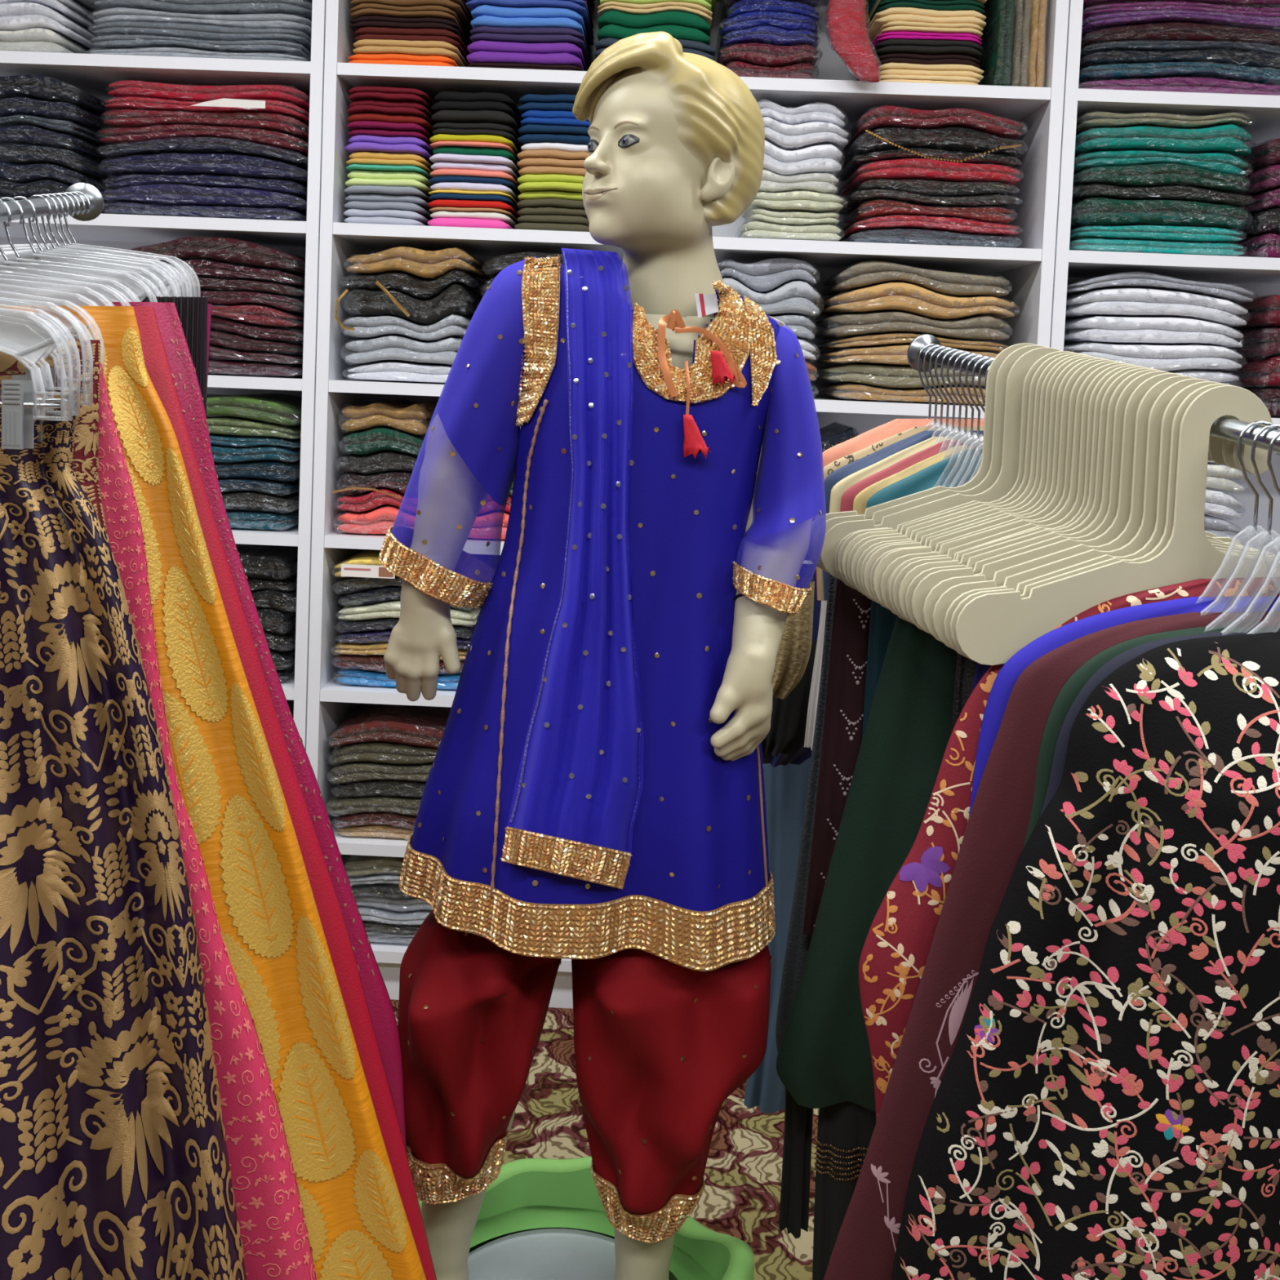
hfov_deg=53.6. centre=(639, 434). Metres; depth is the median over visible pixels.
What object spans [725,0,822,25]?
garment
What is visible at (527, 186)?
folded cloth
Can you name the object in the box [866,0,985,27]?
folded fabric
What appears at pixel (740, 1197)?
floor
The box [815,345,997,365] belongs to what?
garment
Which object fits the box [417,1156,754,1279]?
plastic stool
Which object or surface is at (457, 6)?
folded fabric
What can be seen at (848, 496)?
garment
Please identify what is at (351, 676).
garment
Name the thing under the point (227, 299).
garment
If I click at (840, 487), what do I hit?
garment
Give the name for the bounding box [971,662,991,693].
garment
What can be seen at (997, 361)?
hanger
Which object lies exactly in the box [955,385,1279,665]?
hanger
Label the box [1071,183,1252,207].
garment
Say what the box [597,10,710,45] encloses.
folded fabric
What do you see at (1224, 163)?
garment
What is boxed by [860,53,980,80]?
folded fabric
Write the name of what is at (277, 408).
garment
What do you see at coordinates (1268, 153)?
garment
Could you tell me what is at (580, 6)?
folded fabric
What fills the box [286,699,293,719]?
garment
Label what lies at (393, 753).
garment
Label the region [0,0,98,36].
garment
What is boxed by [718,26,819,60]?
garment
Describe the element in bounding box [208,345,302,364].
garment
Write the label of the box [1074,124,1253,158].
garment
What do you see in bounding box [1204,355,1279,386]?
garment
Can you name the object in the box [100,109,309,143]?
garment
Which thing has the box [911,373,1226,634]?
hanger
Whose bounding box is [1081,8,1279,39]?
garment
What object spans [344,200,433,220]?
folded cloth
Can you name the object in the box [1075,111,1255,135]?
garment
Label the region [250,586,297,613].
garment
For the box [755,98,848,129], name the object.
garment
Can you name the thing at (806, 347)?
garment
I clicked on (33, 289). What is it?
hanger
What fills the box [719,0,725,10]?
garment
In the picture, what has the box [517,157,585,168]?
folded cloth
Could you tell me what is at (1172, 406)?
hanger
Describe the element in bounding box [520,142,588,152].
folded cloth
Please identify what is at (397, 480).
garment
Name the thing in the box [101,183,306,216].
garment
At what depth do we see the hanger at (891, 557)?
1.27 m
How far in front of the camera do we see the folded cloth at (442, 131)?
2.67 m
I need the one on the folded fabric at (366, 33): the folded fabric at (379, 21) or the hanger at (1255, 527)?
the folded fabric at (379, 21)
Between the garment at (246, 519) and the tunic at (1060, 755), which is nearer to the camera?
the tunic at (1060, 755)
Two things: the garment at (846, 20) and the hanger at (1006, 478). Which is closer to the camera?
the hanger at (1006, 478)
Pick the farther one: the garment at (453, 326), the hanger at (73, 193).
the garment at (453, 326)
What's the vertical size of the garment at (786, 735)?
0.162 m
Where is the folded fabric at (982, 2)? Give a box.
[866,0,986,25]
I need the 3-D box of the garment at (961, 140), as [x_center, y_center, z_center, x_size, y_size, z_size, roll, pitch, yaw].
[0.636,-0.625,2.801,0.362,0.059,0.318,2,3,1]
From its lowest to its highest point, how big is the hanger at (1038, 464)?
0.260 m
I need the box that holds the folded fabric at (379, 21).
[349,15,470,52]
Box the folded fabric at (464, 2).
[461,0,473,20]
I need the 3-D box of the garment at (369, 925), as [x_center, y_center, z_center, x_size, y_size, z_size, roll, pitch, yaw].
[-0.520,1.071,2.905,0.269,0.026,0.316,2,3,1]
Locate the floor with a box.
[390,999,819,1279]
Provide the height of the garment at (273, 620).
0.058 m
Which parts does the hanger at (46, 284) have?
arm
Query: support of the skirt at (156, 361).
hanging from the hanger at (7, 288)
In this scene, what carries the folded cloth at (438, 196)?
on the folded cloth at (437, 203)
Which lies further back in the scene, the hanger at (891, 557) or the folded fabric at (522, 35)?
the folded fabric at (522, 35)
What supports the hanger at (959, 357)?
hanging from the rack at (1224, 428)
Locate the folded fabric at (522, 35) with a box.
[469,26,591,71]
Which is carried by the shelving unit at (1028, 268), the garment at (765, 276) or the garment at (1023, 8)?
the garment at (1023, 8)
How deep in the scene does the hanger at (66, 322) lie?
1.03 m
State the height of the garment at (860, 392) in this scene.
0.037 m
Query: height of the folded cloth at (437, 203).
0.015 m
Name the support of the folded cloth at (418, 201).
on the folded cloth at (409, 206)
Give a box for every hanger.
[0,191,200,297]
[0,192,185,297]
[0,193,181,297]
[0,194,169,297]
[0,194,179,297]
[0,195,163,297]
[0,196,157,302]
[0,199,141,302]
[0,270,132,302]
[0,274,130,306]
[0,278,114,306]
[0,284,99,306]
[0,290,104,371]
[0,298,93,339]
[0,298,93,405]
[0,303,80,442]
[0,307,72,449]
[1,191,195,297]
[1,192,190,297]
[2,191,192,297]
[817,342,1037,568]
[817,345,1048,573]
[820,347,1217,579]
[833,351,1243,589]
[836,352,1242,586]
[840,353,1241,588]
[845,355,1252,592]
[849,355,1256,595]
[855,357,1273,599]
[859,358,1275,601]
[862,360,1279,603]
[869,360,1279,609]
[872,362,1128,608]
[880,364,1135,614]
[885,365,1208,622]
[887,366,1147,617]
[892,368,1155,622]
[897,369,1163,624]
[904,371,1227,631]
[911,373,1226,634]
[916,343,946,418]
[922,345,951,426]
[922,375,1242,642]
[927,346,957,431]
[931,347,964,437]
[931,353,982,488]
[932,378,1257,649]
[934,349,969,444]
[937,350,976,453]
[942,351,982,460]
[942,355,988,487]
[943,381,1279,658]
[949,356,994,487]
[950,383,1274,657]
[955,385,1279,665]
[957,358,994,486]
[968,365,990,481]
[1198,420,1279,599]
[1200,423,1279,613]
[1205,431,1279,628]
[1220,551,1279,633]
[1246,595,1279,634]
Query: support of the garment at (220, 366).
on the shelving unit at (91, 73)
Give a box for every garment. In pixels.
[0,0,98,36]
[0,2,100,51]
[0,27,91,53]
[0,74,113,119]
[0,97,116,137]
[0,115,110,147]
[0,124,112,162]
[0,143,115,181]
[0,160,115,196]
[0,180,114,213]
[72,0,102,13]
[85,46,307,61]
[88,7,311,38]
[88,20,311,53]
[90,0,311,22]
[90,34,311,61]
[96,124,308,157]
[96,137,308,170]
[97,152,307,187]
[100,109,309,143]
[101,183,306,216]
[102,96,309,126]
[102,173,307,201]
[103,201,306,221]
[106,80,309,112]
[119,235,305,276]
[123,259,305,288]
[159,288,304,313]
[179,277,304,298]
[206,393,302,426]
[206,415,301,439]
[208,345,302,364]
[208,359,302,376]
[208,432,301,448]
[209,330,303,354]
[210,316,303,342]
[210,443,300,462]
[211,304,304,329]
[213,459,300,480]
[217,477,299,495]
[221,489,299,513]
[226,509,298,529]
[235,543,297,580]
[247,573,297,591]
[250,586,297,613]
[256,606,296,635]
[262,628,295,650]
[269,648,295,669]
[275,663,294,681]
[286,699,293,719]
[302,0,312,4]
[325,702,451,748]
[326,791,422,816]
[327,741,437,764]
[327,761,432,784]
[330,641,468,660]
[331,549,485,578]
[331,653,464,674]
[331,811,417,828]
[332,486,417,513]
[332,503,416,534]
[332,576,402,593]
[333,667,461,689]
[333,778,426,797]
[334,284,483,331]
[334,617,475,638]
[335,449,417,474]
[335,628,471,649]
[335,824,413,839]
[336,470,412,494]
[337,599,480,626]
[338,270,486,316]
[338,400,438,436]
[338,585,474,610]
[340,314,471,341]
[340,426,426,456]
[341,335,462,365]
[342,361,451,382]
[344,246,490,280]
[345,854,404,876]
[347,872,400,886]
[351,883,412,899]
[354,895,432,911]
[357,905,431,924]
[362,920,421,933]
[365,928,416,943]
[467,510,509,539]
[478,493,511,513]
[480,278,494,295]
[482,252,563,278]
[509,479,514,495]
[715,11,818,62]
[716,42,822,74]
[717,257,820,293]
[718,0,821,37]
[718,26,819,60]
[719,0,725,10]
[723,278,823,319]
[724,61,818,79]
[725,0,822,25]
[737,220,844,241]
[741,190,847,218]
[743,756,811,1113]
[744,207,842,226]
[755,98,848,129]
[758,169,841,194]
[761,640,817,756]
[762,116,850,151]
[762,564,821,767]
[763,140,844,176]
[771,315,816,341]
[771,581,814,699]
[775,573,837,1052]
[776,615,956,1111]
[778,1087,813,1238]
[798,338,819,361]
[802,578,871,935]
[804,600,826,750]
[805,360,817,380]
[811,364,985,388]
[812,1101,875,1279]
[814,311,1012,342]
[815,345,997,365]
[816,333,1008,352]
[816,383,986,404]
[816,418,984,600]
[817,282,1015,320]
[817,426,983,600]
[819,260,1012,297]
[819,422,860,452]
[822,431,983,599]
[825,0,880,82]
[829,436,982,512]
[836,128,1022,181]
[836,189,1022,214]
[837,214,1022,241]
[838,158,1023,196]
[839,127,1026,171]
[839,199,1015,230]
[840,440,982,511]
[842,106,1027,152]
[844,178,1019,202]
[844,229,1020,248]
[852,445,982,515]
[862,600,897,738]
[866,448,982,508]
[949,652,977,737]
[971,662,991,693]
[977,0,1014,85]
[1009,0,1033,86]
[1026,0,1048,87]
[1063,315,1245,347]
[1063,342,1246,371]
[1065,288,1250,327]
[1066,271,1257,303]
[1069,225,1245,244]
[1069,237,1246,256]
[1070,197,1252,231]
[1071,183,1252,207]
[1072,163,1250,194]
[1073,150,1251,177]
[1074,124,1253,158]
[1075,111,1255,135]
[1078,61,1279,85]
[1078,76,1279,95]
[1079,48,1279,71]
[1080,22,1279,50]
[1080,40,1279,60]
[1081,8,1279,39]
[1082,0,1279,11]
[1082,0,1279,22]
[1167,370,1242,386]
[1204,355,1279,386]
[1204,488,1245,519]
[1204,514,1247,545]
[1206,462,1246,493]
[1226,232,1279,257]
[1226,327,1279,359]
[1227,293,1279,330]
[1232,208,1279,239]
[1235,186,1279,218]
[1237,162,1279,195]
[1239,138,1279,173]
[1240,386,1279,416]
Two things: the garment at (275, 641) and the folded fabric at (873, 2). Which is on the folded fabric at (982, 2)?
the folded fabric at (873, 2)
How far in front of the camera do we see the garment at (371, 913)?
2.76 m
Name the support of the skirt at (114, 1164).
hanging from the hanger at (19, 403)
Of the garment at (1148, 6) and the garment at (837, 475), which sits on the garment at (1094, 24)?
the garment at (1148, 6)
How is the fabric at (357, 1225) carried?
hanging from the hanger at (66, 322)
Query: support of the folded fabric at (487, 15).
on the folded fabric at (522, 35)
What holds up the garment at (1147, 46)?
on the garment at (1229, 57)
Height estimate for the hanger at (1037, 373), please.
0.261 m
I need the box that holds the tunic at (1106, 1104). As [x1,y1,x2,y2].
[890,631,1279,1279]
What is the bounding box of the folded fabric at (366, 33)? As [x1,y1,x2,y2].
[354,26,470,64]
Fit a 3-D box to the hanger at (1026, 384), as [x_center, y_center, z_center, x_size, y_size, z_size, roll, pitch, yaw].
[0.438,0.042,1.355,0.460,0.262,0.004,2,3,-5]
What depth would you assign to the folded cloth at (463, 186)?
2.68 m
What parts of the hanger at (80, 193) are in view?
arm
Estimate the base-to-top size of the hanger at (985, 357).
0.224 m
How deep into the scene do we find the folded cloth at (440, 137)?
2.67 m
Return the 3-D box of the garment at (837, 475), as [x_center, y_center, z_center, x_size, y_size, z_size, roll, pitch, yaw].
[0.397,0.102,1.550,0.346,0.220,0.020,2,3,2]
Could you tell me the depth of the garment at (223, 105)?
2.69 m
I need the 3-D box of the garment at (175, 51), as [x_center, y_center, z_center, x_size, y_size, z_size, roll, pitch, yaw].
[-0.935,-0.815,2.824,0.473,0.024,0.317,2,3,1]
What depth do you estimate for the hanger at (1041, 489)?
1.31 m
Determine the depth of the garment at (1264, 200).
2.69 m
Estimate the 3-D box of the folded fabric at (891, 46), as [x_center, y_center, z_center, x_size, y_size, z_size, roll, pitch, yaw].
[0.609,-0.818,2.788,0.221,0.028,0.300,2,3,1]
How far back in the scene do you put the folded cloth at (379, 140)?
2.69 m
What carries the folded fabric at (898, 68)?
on the folded fabric at (889, 77)
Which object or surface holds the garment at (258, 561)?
on the garment at (255, 584)
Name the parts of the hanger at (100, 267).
arm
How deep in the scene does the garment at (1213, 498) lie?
2.67 m
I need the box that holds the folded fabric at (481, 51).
[466,40,586,71]
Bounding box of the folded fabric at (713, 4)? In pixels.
[598,0,715,29]
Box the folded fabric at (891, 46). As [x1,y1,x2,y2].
[856,39,982,80]
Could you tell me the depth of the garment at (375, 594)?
2.74 m
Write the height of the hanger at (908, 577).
0.259 m
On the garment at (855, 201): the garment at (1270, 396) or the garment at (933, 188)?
the garment at (933, 188)
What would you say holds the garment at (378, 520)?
on the shelving unit at (1028, 268)
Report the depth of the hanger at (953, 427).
1.53 m
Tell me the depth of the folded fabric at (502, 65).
2.67 m
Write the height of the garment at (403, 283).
0.105 m
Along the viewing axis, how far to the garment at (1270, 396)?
2.68 m
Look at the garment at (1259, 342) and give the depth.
2.71 m
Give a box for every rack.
[0,182,104,222]
[906,333,1279,453]
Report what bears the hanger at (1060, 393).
hanging from the rack at (1224, 428)
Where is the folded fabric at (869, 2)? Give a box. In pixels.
[865,0,872,11]
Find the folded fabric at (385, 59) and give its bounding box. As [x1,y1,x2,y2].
[347,53,458,66]
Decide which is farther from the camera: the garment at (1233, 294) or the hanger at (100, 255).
the garment at (1233, 294)
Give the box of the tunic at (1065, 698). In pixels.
[1022,626,1279,848]
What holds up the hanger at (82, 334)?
hanging from the rack at (93, 193)
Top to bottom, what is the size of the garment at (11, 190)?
0.045 m
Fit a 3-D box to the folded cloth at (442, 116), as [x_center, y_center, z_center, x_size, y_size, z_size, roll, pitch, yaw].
[-0.351,-0.679,2.787,0.174,0.025,0.248,2,3,1]
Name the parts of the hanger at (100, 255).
arm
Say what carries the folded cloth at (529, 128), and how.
on the folded cloth at (528, 138)
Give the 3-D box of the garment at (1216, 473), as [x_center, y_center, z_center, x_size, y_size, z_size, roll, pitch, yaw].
[1.096,0.077,2.822,0.385,0.082,0.316,2,3,1]
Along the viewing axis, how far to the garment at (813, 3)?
2.68 m
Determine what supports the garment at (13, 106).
on the garment at (60, 126)
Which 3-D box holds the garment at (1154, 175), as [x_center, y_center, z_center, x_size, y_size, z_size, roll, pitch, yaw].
[1.100,-0.547,2.785,0.360,0.054,0.317,2,3,1]
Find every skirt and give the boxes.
[0,339,109,542]
[0,389,246,1279]
[25,296,208,416]
[31,302,407,1154]
[131,306,436,1279]
[206,303,212,395]
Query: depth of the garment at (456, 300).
2.70 m
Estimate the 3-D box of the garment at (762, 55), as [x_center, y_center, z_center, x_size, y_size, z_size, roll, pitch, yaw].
[0.276,-0.806,2.797,0.219,0.044,0.318,2,3,1]
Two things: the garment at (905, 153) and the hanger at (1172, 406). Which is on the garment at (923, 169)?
the garment at (905, 153)
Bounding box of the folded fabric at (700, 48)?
[594,37,715,61]
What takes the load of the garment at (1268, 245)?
on the shelving unit at (1260, 276)
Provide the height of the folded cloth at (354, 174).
0.018 m
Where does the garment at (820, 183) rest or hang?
on the garment at (798, 201)
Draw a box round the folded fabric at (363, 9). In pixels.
[350,3,472,44]
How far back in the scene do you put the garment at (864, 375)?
2.69 m
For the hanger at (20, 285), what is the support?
hanging from the rack at (93, 193)
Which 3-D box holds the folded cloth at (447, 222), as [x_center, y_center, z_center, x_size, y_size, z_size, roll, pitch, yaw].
[-0.363,-0.455,2.804,0.172,0.020,0.248,2,3,1]
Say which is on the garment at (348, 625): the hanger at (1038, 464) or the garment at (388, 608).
the garment at (388, 608)
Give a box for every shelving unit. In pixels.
[0,0,326,751]
[306,0,1069,1008]
[1049,0,1279,555]
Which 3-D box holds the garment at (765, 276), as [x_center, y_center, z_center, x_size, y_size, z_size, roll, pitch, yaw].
[0.274,-0.348,2.829,0.223,0.076,0.318,2,3,1]
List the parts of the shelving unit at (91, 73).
panel, shelf, shelf, shelf, shelf, shelf, panel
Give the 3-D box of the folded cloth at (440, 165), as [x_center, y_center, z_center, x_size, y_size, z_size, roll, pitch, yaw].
[-0.357,-0.576,2.807,0.172,0.016,0.248,2,3,1]
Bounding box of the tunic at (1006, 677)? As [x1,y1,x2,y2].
[968,595,1279,817]
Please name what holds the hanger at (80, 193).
hanging from the rack at (93, 193)
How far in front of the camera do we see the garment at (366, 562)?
2.70 m
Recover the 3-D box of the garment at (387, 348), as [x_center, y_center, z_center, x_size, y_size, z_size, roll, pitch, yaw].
[-0.499,-0.184,2.841,0.271,0.069,0.318,2,3,1]
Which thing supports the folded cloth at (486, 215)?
on the folded cloth at (447, 222)
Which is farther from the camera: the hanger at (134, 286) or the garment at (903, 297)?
the garment at (903, 297)
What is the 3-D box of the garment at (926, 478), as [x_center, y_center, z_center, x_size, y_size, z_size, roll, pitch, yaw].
[0.437,0.110,1.501,0.336,0.190,0.021,2,3,1]
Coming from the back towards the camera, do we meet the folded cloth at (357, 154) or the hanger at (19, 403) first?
the folded cloth at (357, 154)
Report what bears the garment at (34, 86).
on the garment at (13, 106)
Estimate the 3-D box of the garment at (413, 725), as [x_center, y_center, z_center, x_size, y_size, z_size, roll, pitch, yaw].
[-0.525,0.646,2.884,0.304,0.065,0.318,2,3,1]
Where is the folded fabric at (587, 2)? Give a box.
[583,0,593,33]
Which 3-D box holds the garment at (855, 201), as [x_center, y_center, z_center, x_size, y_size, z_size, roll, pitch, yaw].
[0.628,-0.505,2.805,0.357,0.028,0.317,2,3,1]
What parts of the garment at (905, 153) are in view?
bead trim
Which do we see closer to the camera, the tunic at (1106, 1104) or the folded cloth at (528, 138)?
the tunic at (1106, 1104)
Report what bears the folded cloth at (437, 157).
on the folded cloth at (440, 165)
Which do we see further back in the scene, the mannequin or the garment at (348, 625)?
the garment at (348, 625)
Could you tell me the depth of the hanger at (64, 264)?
1.38 m
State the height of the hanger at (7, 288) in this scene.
0.174 m
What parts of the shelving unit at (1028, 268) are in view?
panel, shelf, shelf, shelf, shelf, shelf, panel, shelf, shelf, panel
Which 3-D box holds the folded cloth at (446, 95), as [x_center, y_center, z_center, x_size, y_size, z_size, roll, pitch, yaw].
[-0.350,-0.722,2.800,0.166,0.023,0.248,2,3,1]
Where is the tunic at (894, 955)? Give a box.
[858,577,1279,1121]
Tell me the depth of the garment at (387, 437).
2.72 m
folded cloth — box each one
[343,208,430,226]
[344,142,434,164]
[344,185,432,203]
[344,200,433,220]
[344,216,426,226]
[345,177,432,196]
[345,194,432,213]
[346,105,435,126]
[346,112,435,136]
[346,120,432,140]
[346,158,432,177]
[346,164,433,179]
[347,169,433,191]
[348,86,435,106]
[348,92,435,115]
[348,99,435,124]
[348,128,434,150]
[348,134,434,155]
[349,151,433,171]
[427,217,513,229]
[428,176,521,197]
[428,190,520,209]
[428,199,519,219]
[429,133,519,159]
[429,153,520,177]
[429,193,519,212]
[429,207,519,224]
[430,141,519,161]
[430,168,519,189]
[430,182,519,202]
[430,210,516,229]
[431,101,522,128]
[431,110,520,137]
[431,128,522,152]
[431,161,519,185]
[432,122,521,146]
[432,146,520,169]
[435,90,523,123]
[514,222,589,231]
[516,198,585,209]
[517,133,590,146]
[517,149,590,160]
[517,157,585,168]
[517,174,584,184]
[517,182,582,193]
[517,206,587,218]
[517,215,589,226]
[518,102,573,114]
[518,124,590,137]
[518,166,586,177]
[518,191,582,200]
[520,93,576,105]
[520,117,591,128]
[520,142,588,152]
[521,110,589,121]
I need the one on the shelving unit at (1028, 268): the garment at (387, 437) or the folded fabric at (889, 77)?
the folded fabric at (889, 77)
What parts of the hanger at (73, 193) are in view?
arm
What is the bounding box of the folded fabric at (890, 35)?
[871,31,982,50]
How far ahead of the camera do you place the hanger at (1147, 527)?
1.18 m
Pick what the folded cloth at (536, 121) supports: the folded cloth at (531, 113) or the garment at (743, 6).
the folded cloth at (531, 113)
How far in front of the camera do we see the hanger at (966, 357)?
1.49 m
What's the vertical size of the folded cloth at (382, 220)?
0.016 m
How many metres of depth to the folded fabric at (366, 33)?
2.68 m
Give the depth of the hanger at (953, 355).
1.52 m
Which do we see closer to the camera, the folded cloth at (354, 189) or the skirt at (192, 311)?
the skirt at (192, 311)
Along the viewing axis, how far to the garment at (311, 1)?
2.73 m
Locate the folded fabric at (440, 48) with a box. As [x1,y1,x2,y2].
[352,39,468,66]
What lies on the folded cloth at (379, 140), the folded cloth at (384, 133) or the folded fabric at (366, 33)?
the folded cloth at (384, 133)
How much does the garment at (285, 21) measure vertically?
0.034 m
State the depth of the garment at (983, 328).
2.68 m
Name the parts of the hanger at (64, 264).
arm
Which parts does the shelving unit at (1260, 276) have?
panel, panel, shelf, shelf, shelf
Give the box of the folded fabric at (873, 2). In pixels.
[866,0,877,19]
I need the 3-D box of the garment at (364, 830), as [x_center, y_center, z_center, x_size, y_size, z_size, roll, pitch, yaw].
[-0.527,0.861,2.910,0.274,0.029,0.317,2,3,1]
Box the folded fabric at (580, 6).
[466,0,594,44]
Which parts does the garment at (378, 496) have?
bead trim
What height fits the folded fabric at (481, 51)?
0.048 m
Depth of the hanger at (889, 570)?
1.26 m
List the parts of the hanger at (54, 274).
arm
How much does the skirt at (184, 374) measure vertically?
1.214 m
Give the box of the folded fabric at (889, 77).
[879,74,979,84]
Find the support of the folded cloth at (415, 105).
on the folded cloth at (355, 109)
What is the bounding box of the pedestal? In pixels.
[467,1232,615,1279]
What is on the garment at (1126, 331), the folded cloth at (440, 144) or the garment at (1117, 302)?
the garment at (1117, 302)
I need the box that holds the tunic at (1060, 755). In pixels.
[1040,631,1279,817]
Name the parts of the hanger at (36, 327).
rod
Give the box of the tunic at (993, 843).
[823,611,1279,1279]
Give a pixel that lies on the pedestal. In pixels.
(548, 1255)
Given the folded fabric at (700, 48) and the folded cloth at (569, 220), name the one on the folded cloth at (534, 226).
the folded cloth at (569, 220)
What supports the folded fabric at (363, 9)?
on the folded fabric at (379, 21)
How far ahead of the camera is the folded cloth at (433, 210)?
2.69 m
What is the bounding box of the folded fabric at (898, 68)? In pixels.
[878,62,983,80]
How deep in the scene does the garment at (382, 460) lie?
2.73 m
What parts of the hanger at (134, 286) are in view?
arm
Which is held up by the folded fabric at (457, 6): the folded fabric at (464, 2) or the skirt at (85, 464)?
the folded fabric at (464, 2)
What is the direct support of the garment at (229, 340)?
on the garment at (215, 352)
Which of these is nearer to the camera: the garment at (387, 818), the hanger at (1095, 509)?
the hanger at (1095, 509)
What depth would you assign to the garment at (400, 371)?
2.70 m
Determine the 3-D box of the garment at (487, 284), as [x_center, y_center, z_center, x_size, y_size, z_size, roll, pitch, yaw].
[-0.209,-0.318,2.841,0.257,0.074,0.317,2,3,1]
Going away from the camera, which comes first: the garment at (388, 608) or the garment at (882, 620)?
the garment at (882, 620)
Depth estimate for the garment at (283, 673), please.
2.77 m
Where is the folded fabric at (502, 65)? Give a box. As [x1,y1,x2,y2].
[468,62,583,71]
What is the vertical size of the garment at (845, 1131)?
0.334 m
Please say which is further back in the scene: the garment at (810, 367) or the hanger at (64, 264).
the garment at (810, 367)
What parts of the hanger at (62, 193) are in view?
arm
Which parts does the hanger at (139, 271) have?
arm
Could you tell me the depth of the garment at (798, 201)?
2.66 m
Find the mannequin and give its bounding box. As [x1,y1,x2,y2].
[377,31,826,1279]
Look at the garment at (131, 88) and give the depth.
2.69 m
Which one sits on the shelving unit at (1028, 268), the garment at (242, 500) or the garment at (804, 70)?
the garment at (804, 70)
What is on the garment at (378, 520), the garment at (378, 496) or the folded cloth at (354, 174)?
the garment at (378, 496)
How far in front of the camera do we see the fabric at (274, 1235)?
1.03 m
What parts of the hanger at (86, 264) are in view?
arm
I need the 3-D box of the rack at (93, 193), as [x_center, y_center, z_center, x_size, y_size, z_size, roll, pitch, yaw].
[-0.700,0.512,1.054,0.508,1.602,1.112,1,3,-26]
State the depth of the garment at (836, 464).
1.56 m
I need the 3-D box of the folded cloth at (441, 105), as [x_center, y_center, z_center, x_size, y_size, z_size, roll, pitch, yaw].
[-0.354,-0.701,2.792,0.170,0.022,0.249,2,3,1]
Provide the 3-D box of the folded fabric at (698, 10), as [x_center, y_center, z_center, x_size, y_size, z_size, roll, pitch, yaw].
[0.035,-0.904,2.809,0.242,0.030,0.301,2,3,1]
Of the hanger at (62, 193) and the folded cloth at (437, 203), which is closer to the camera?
the hanger at (62, 193)
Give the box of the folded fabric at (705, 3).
[600,0,711,11]
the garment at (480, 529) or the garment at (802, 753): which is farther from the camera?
the garment at (480, 529)
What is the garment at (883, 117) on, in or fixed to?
on the garment at (961, 140)
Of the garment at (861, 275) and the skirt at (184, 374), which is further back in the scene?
the garment at (861, 275)
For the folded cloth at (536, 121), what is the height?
0.016 m
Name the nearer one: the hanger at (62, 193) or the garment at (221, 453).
the hanger at (62, 193)
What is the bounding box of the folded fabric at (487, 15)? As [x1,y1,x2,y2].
[471,4,590,57]
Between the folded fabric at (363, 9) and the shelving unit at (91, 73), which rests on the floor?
the shelving unit at (91, 73)
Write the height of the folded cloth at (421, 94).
0.014 m
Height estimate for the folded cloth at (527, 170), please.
0.017 m
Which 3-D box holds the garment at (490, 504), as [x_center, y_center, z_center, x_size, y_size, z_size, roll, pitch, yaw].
[-0.331,0.142,2.867,0.188,0.063,0.317,2,3,1]
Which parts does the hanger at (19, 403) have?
rod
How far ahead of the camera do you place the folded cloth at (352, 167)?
2.68 m
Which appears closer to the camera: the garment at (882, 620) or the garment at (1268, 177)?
the garment at (882, 620)
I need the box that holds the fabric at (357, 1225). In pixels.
[0,306,426,1279]
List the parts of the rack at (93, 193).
rail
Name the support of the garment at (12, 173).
on the garment at (11, 190)
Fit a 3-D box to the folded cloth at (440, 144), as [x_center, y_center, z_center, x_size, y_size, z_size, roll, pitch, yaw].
[-0.357,-0.619,2.790,0.170,0.010,0.251,2,3,1]
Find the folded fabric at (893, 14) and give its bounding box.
[866,7,986,44]
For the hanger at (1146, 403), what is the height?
0.261 m
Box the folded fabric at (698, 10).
[597,0,712,36]
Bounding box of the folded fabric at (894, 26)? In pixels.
[870,21,982,44]
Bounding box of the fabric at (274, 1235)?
[97,362,317,1279]
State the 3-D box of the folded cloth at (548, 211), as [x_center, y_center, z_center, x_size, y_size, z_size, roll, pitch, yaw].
[-0.181,-0.480,2.806,0.154,0.018,0.248,2,3,1]
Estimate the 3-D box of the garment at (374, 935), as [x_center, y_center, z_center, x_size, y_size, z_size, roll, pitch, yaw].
[-0.529,1.093,2.920,0.271,0.034,0.318,2,3,1]
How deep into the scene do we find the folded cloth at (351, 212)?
2.69 m
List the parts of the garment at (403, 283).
bead trim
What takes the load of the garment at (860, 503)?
hanging from the hanger at (959, 357)
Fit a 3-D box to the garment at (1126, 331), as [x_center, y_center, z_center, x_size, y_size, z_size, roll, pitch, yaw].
[1.100,-0.227,2.818,0.363,0.061,0.316,2,3,1]
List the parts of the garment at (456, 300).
bead trim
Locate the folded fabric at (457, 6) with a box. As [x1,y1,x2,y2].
[350,0,473,37]
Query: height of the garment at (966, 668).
0.532 m
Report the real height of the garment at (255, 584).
0.039 m
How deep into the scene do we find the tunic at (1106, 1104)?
1.00 m

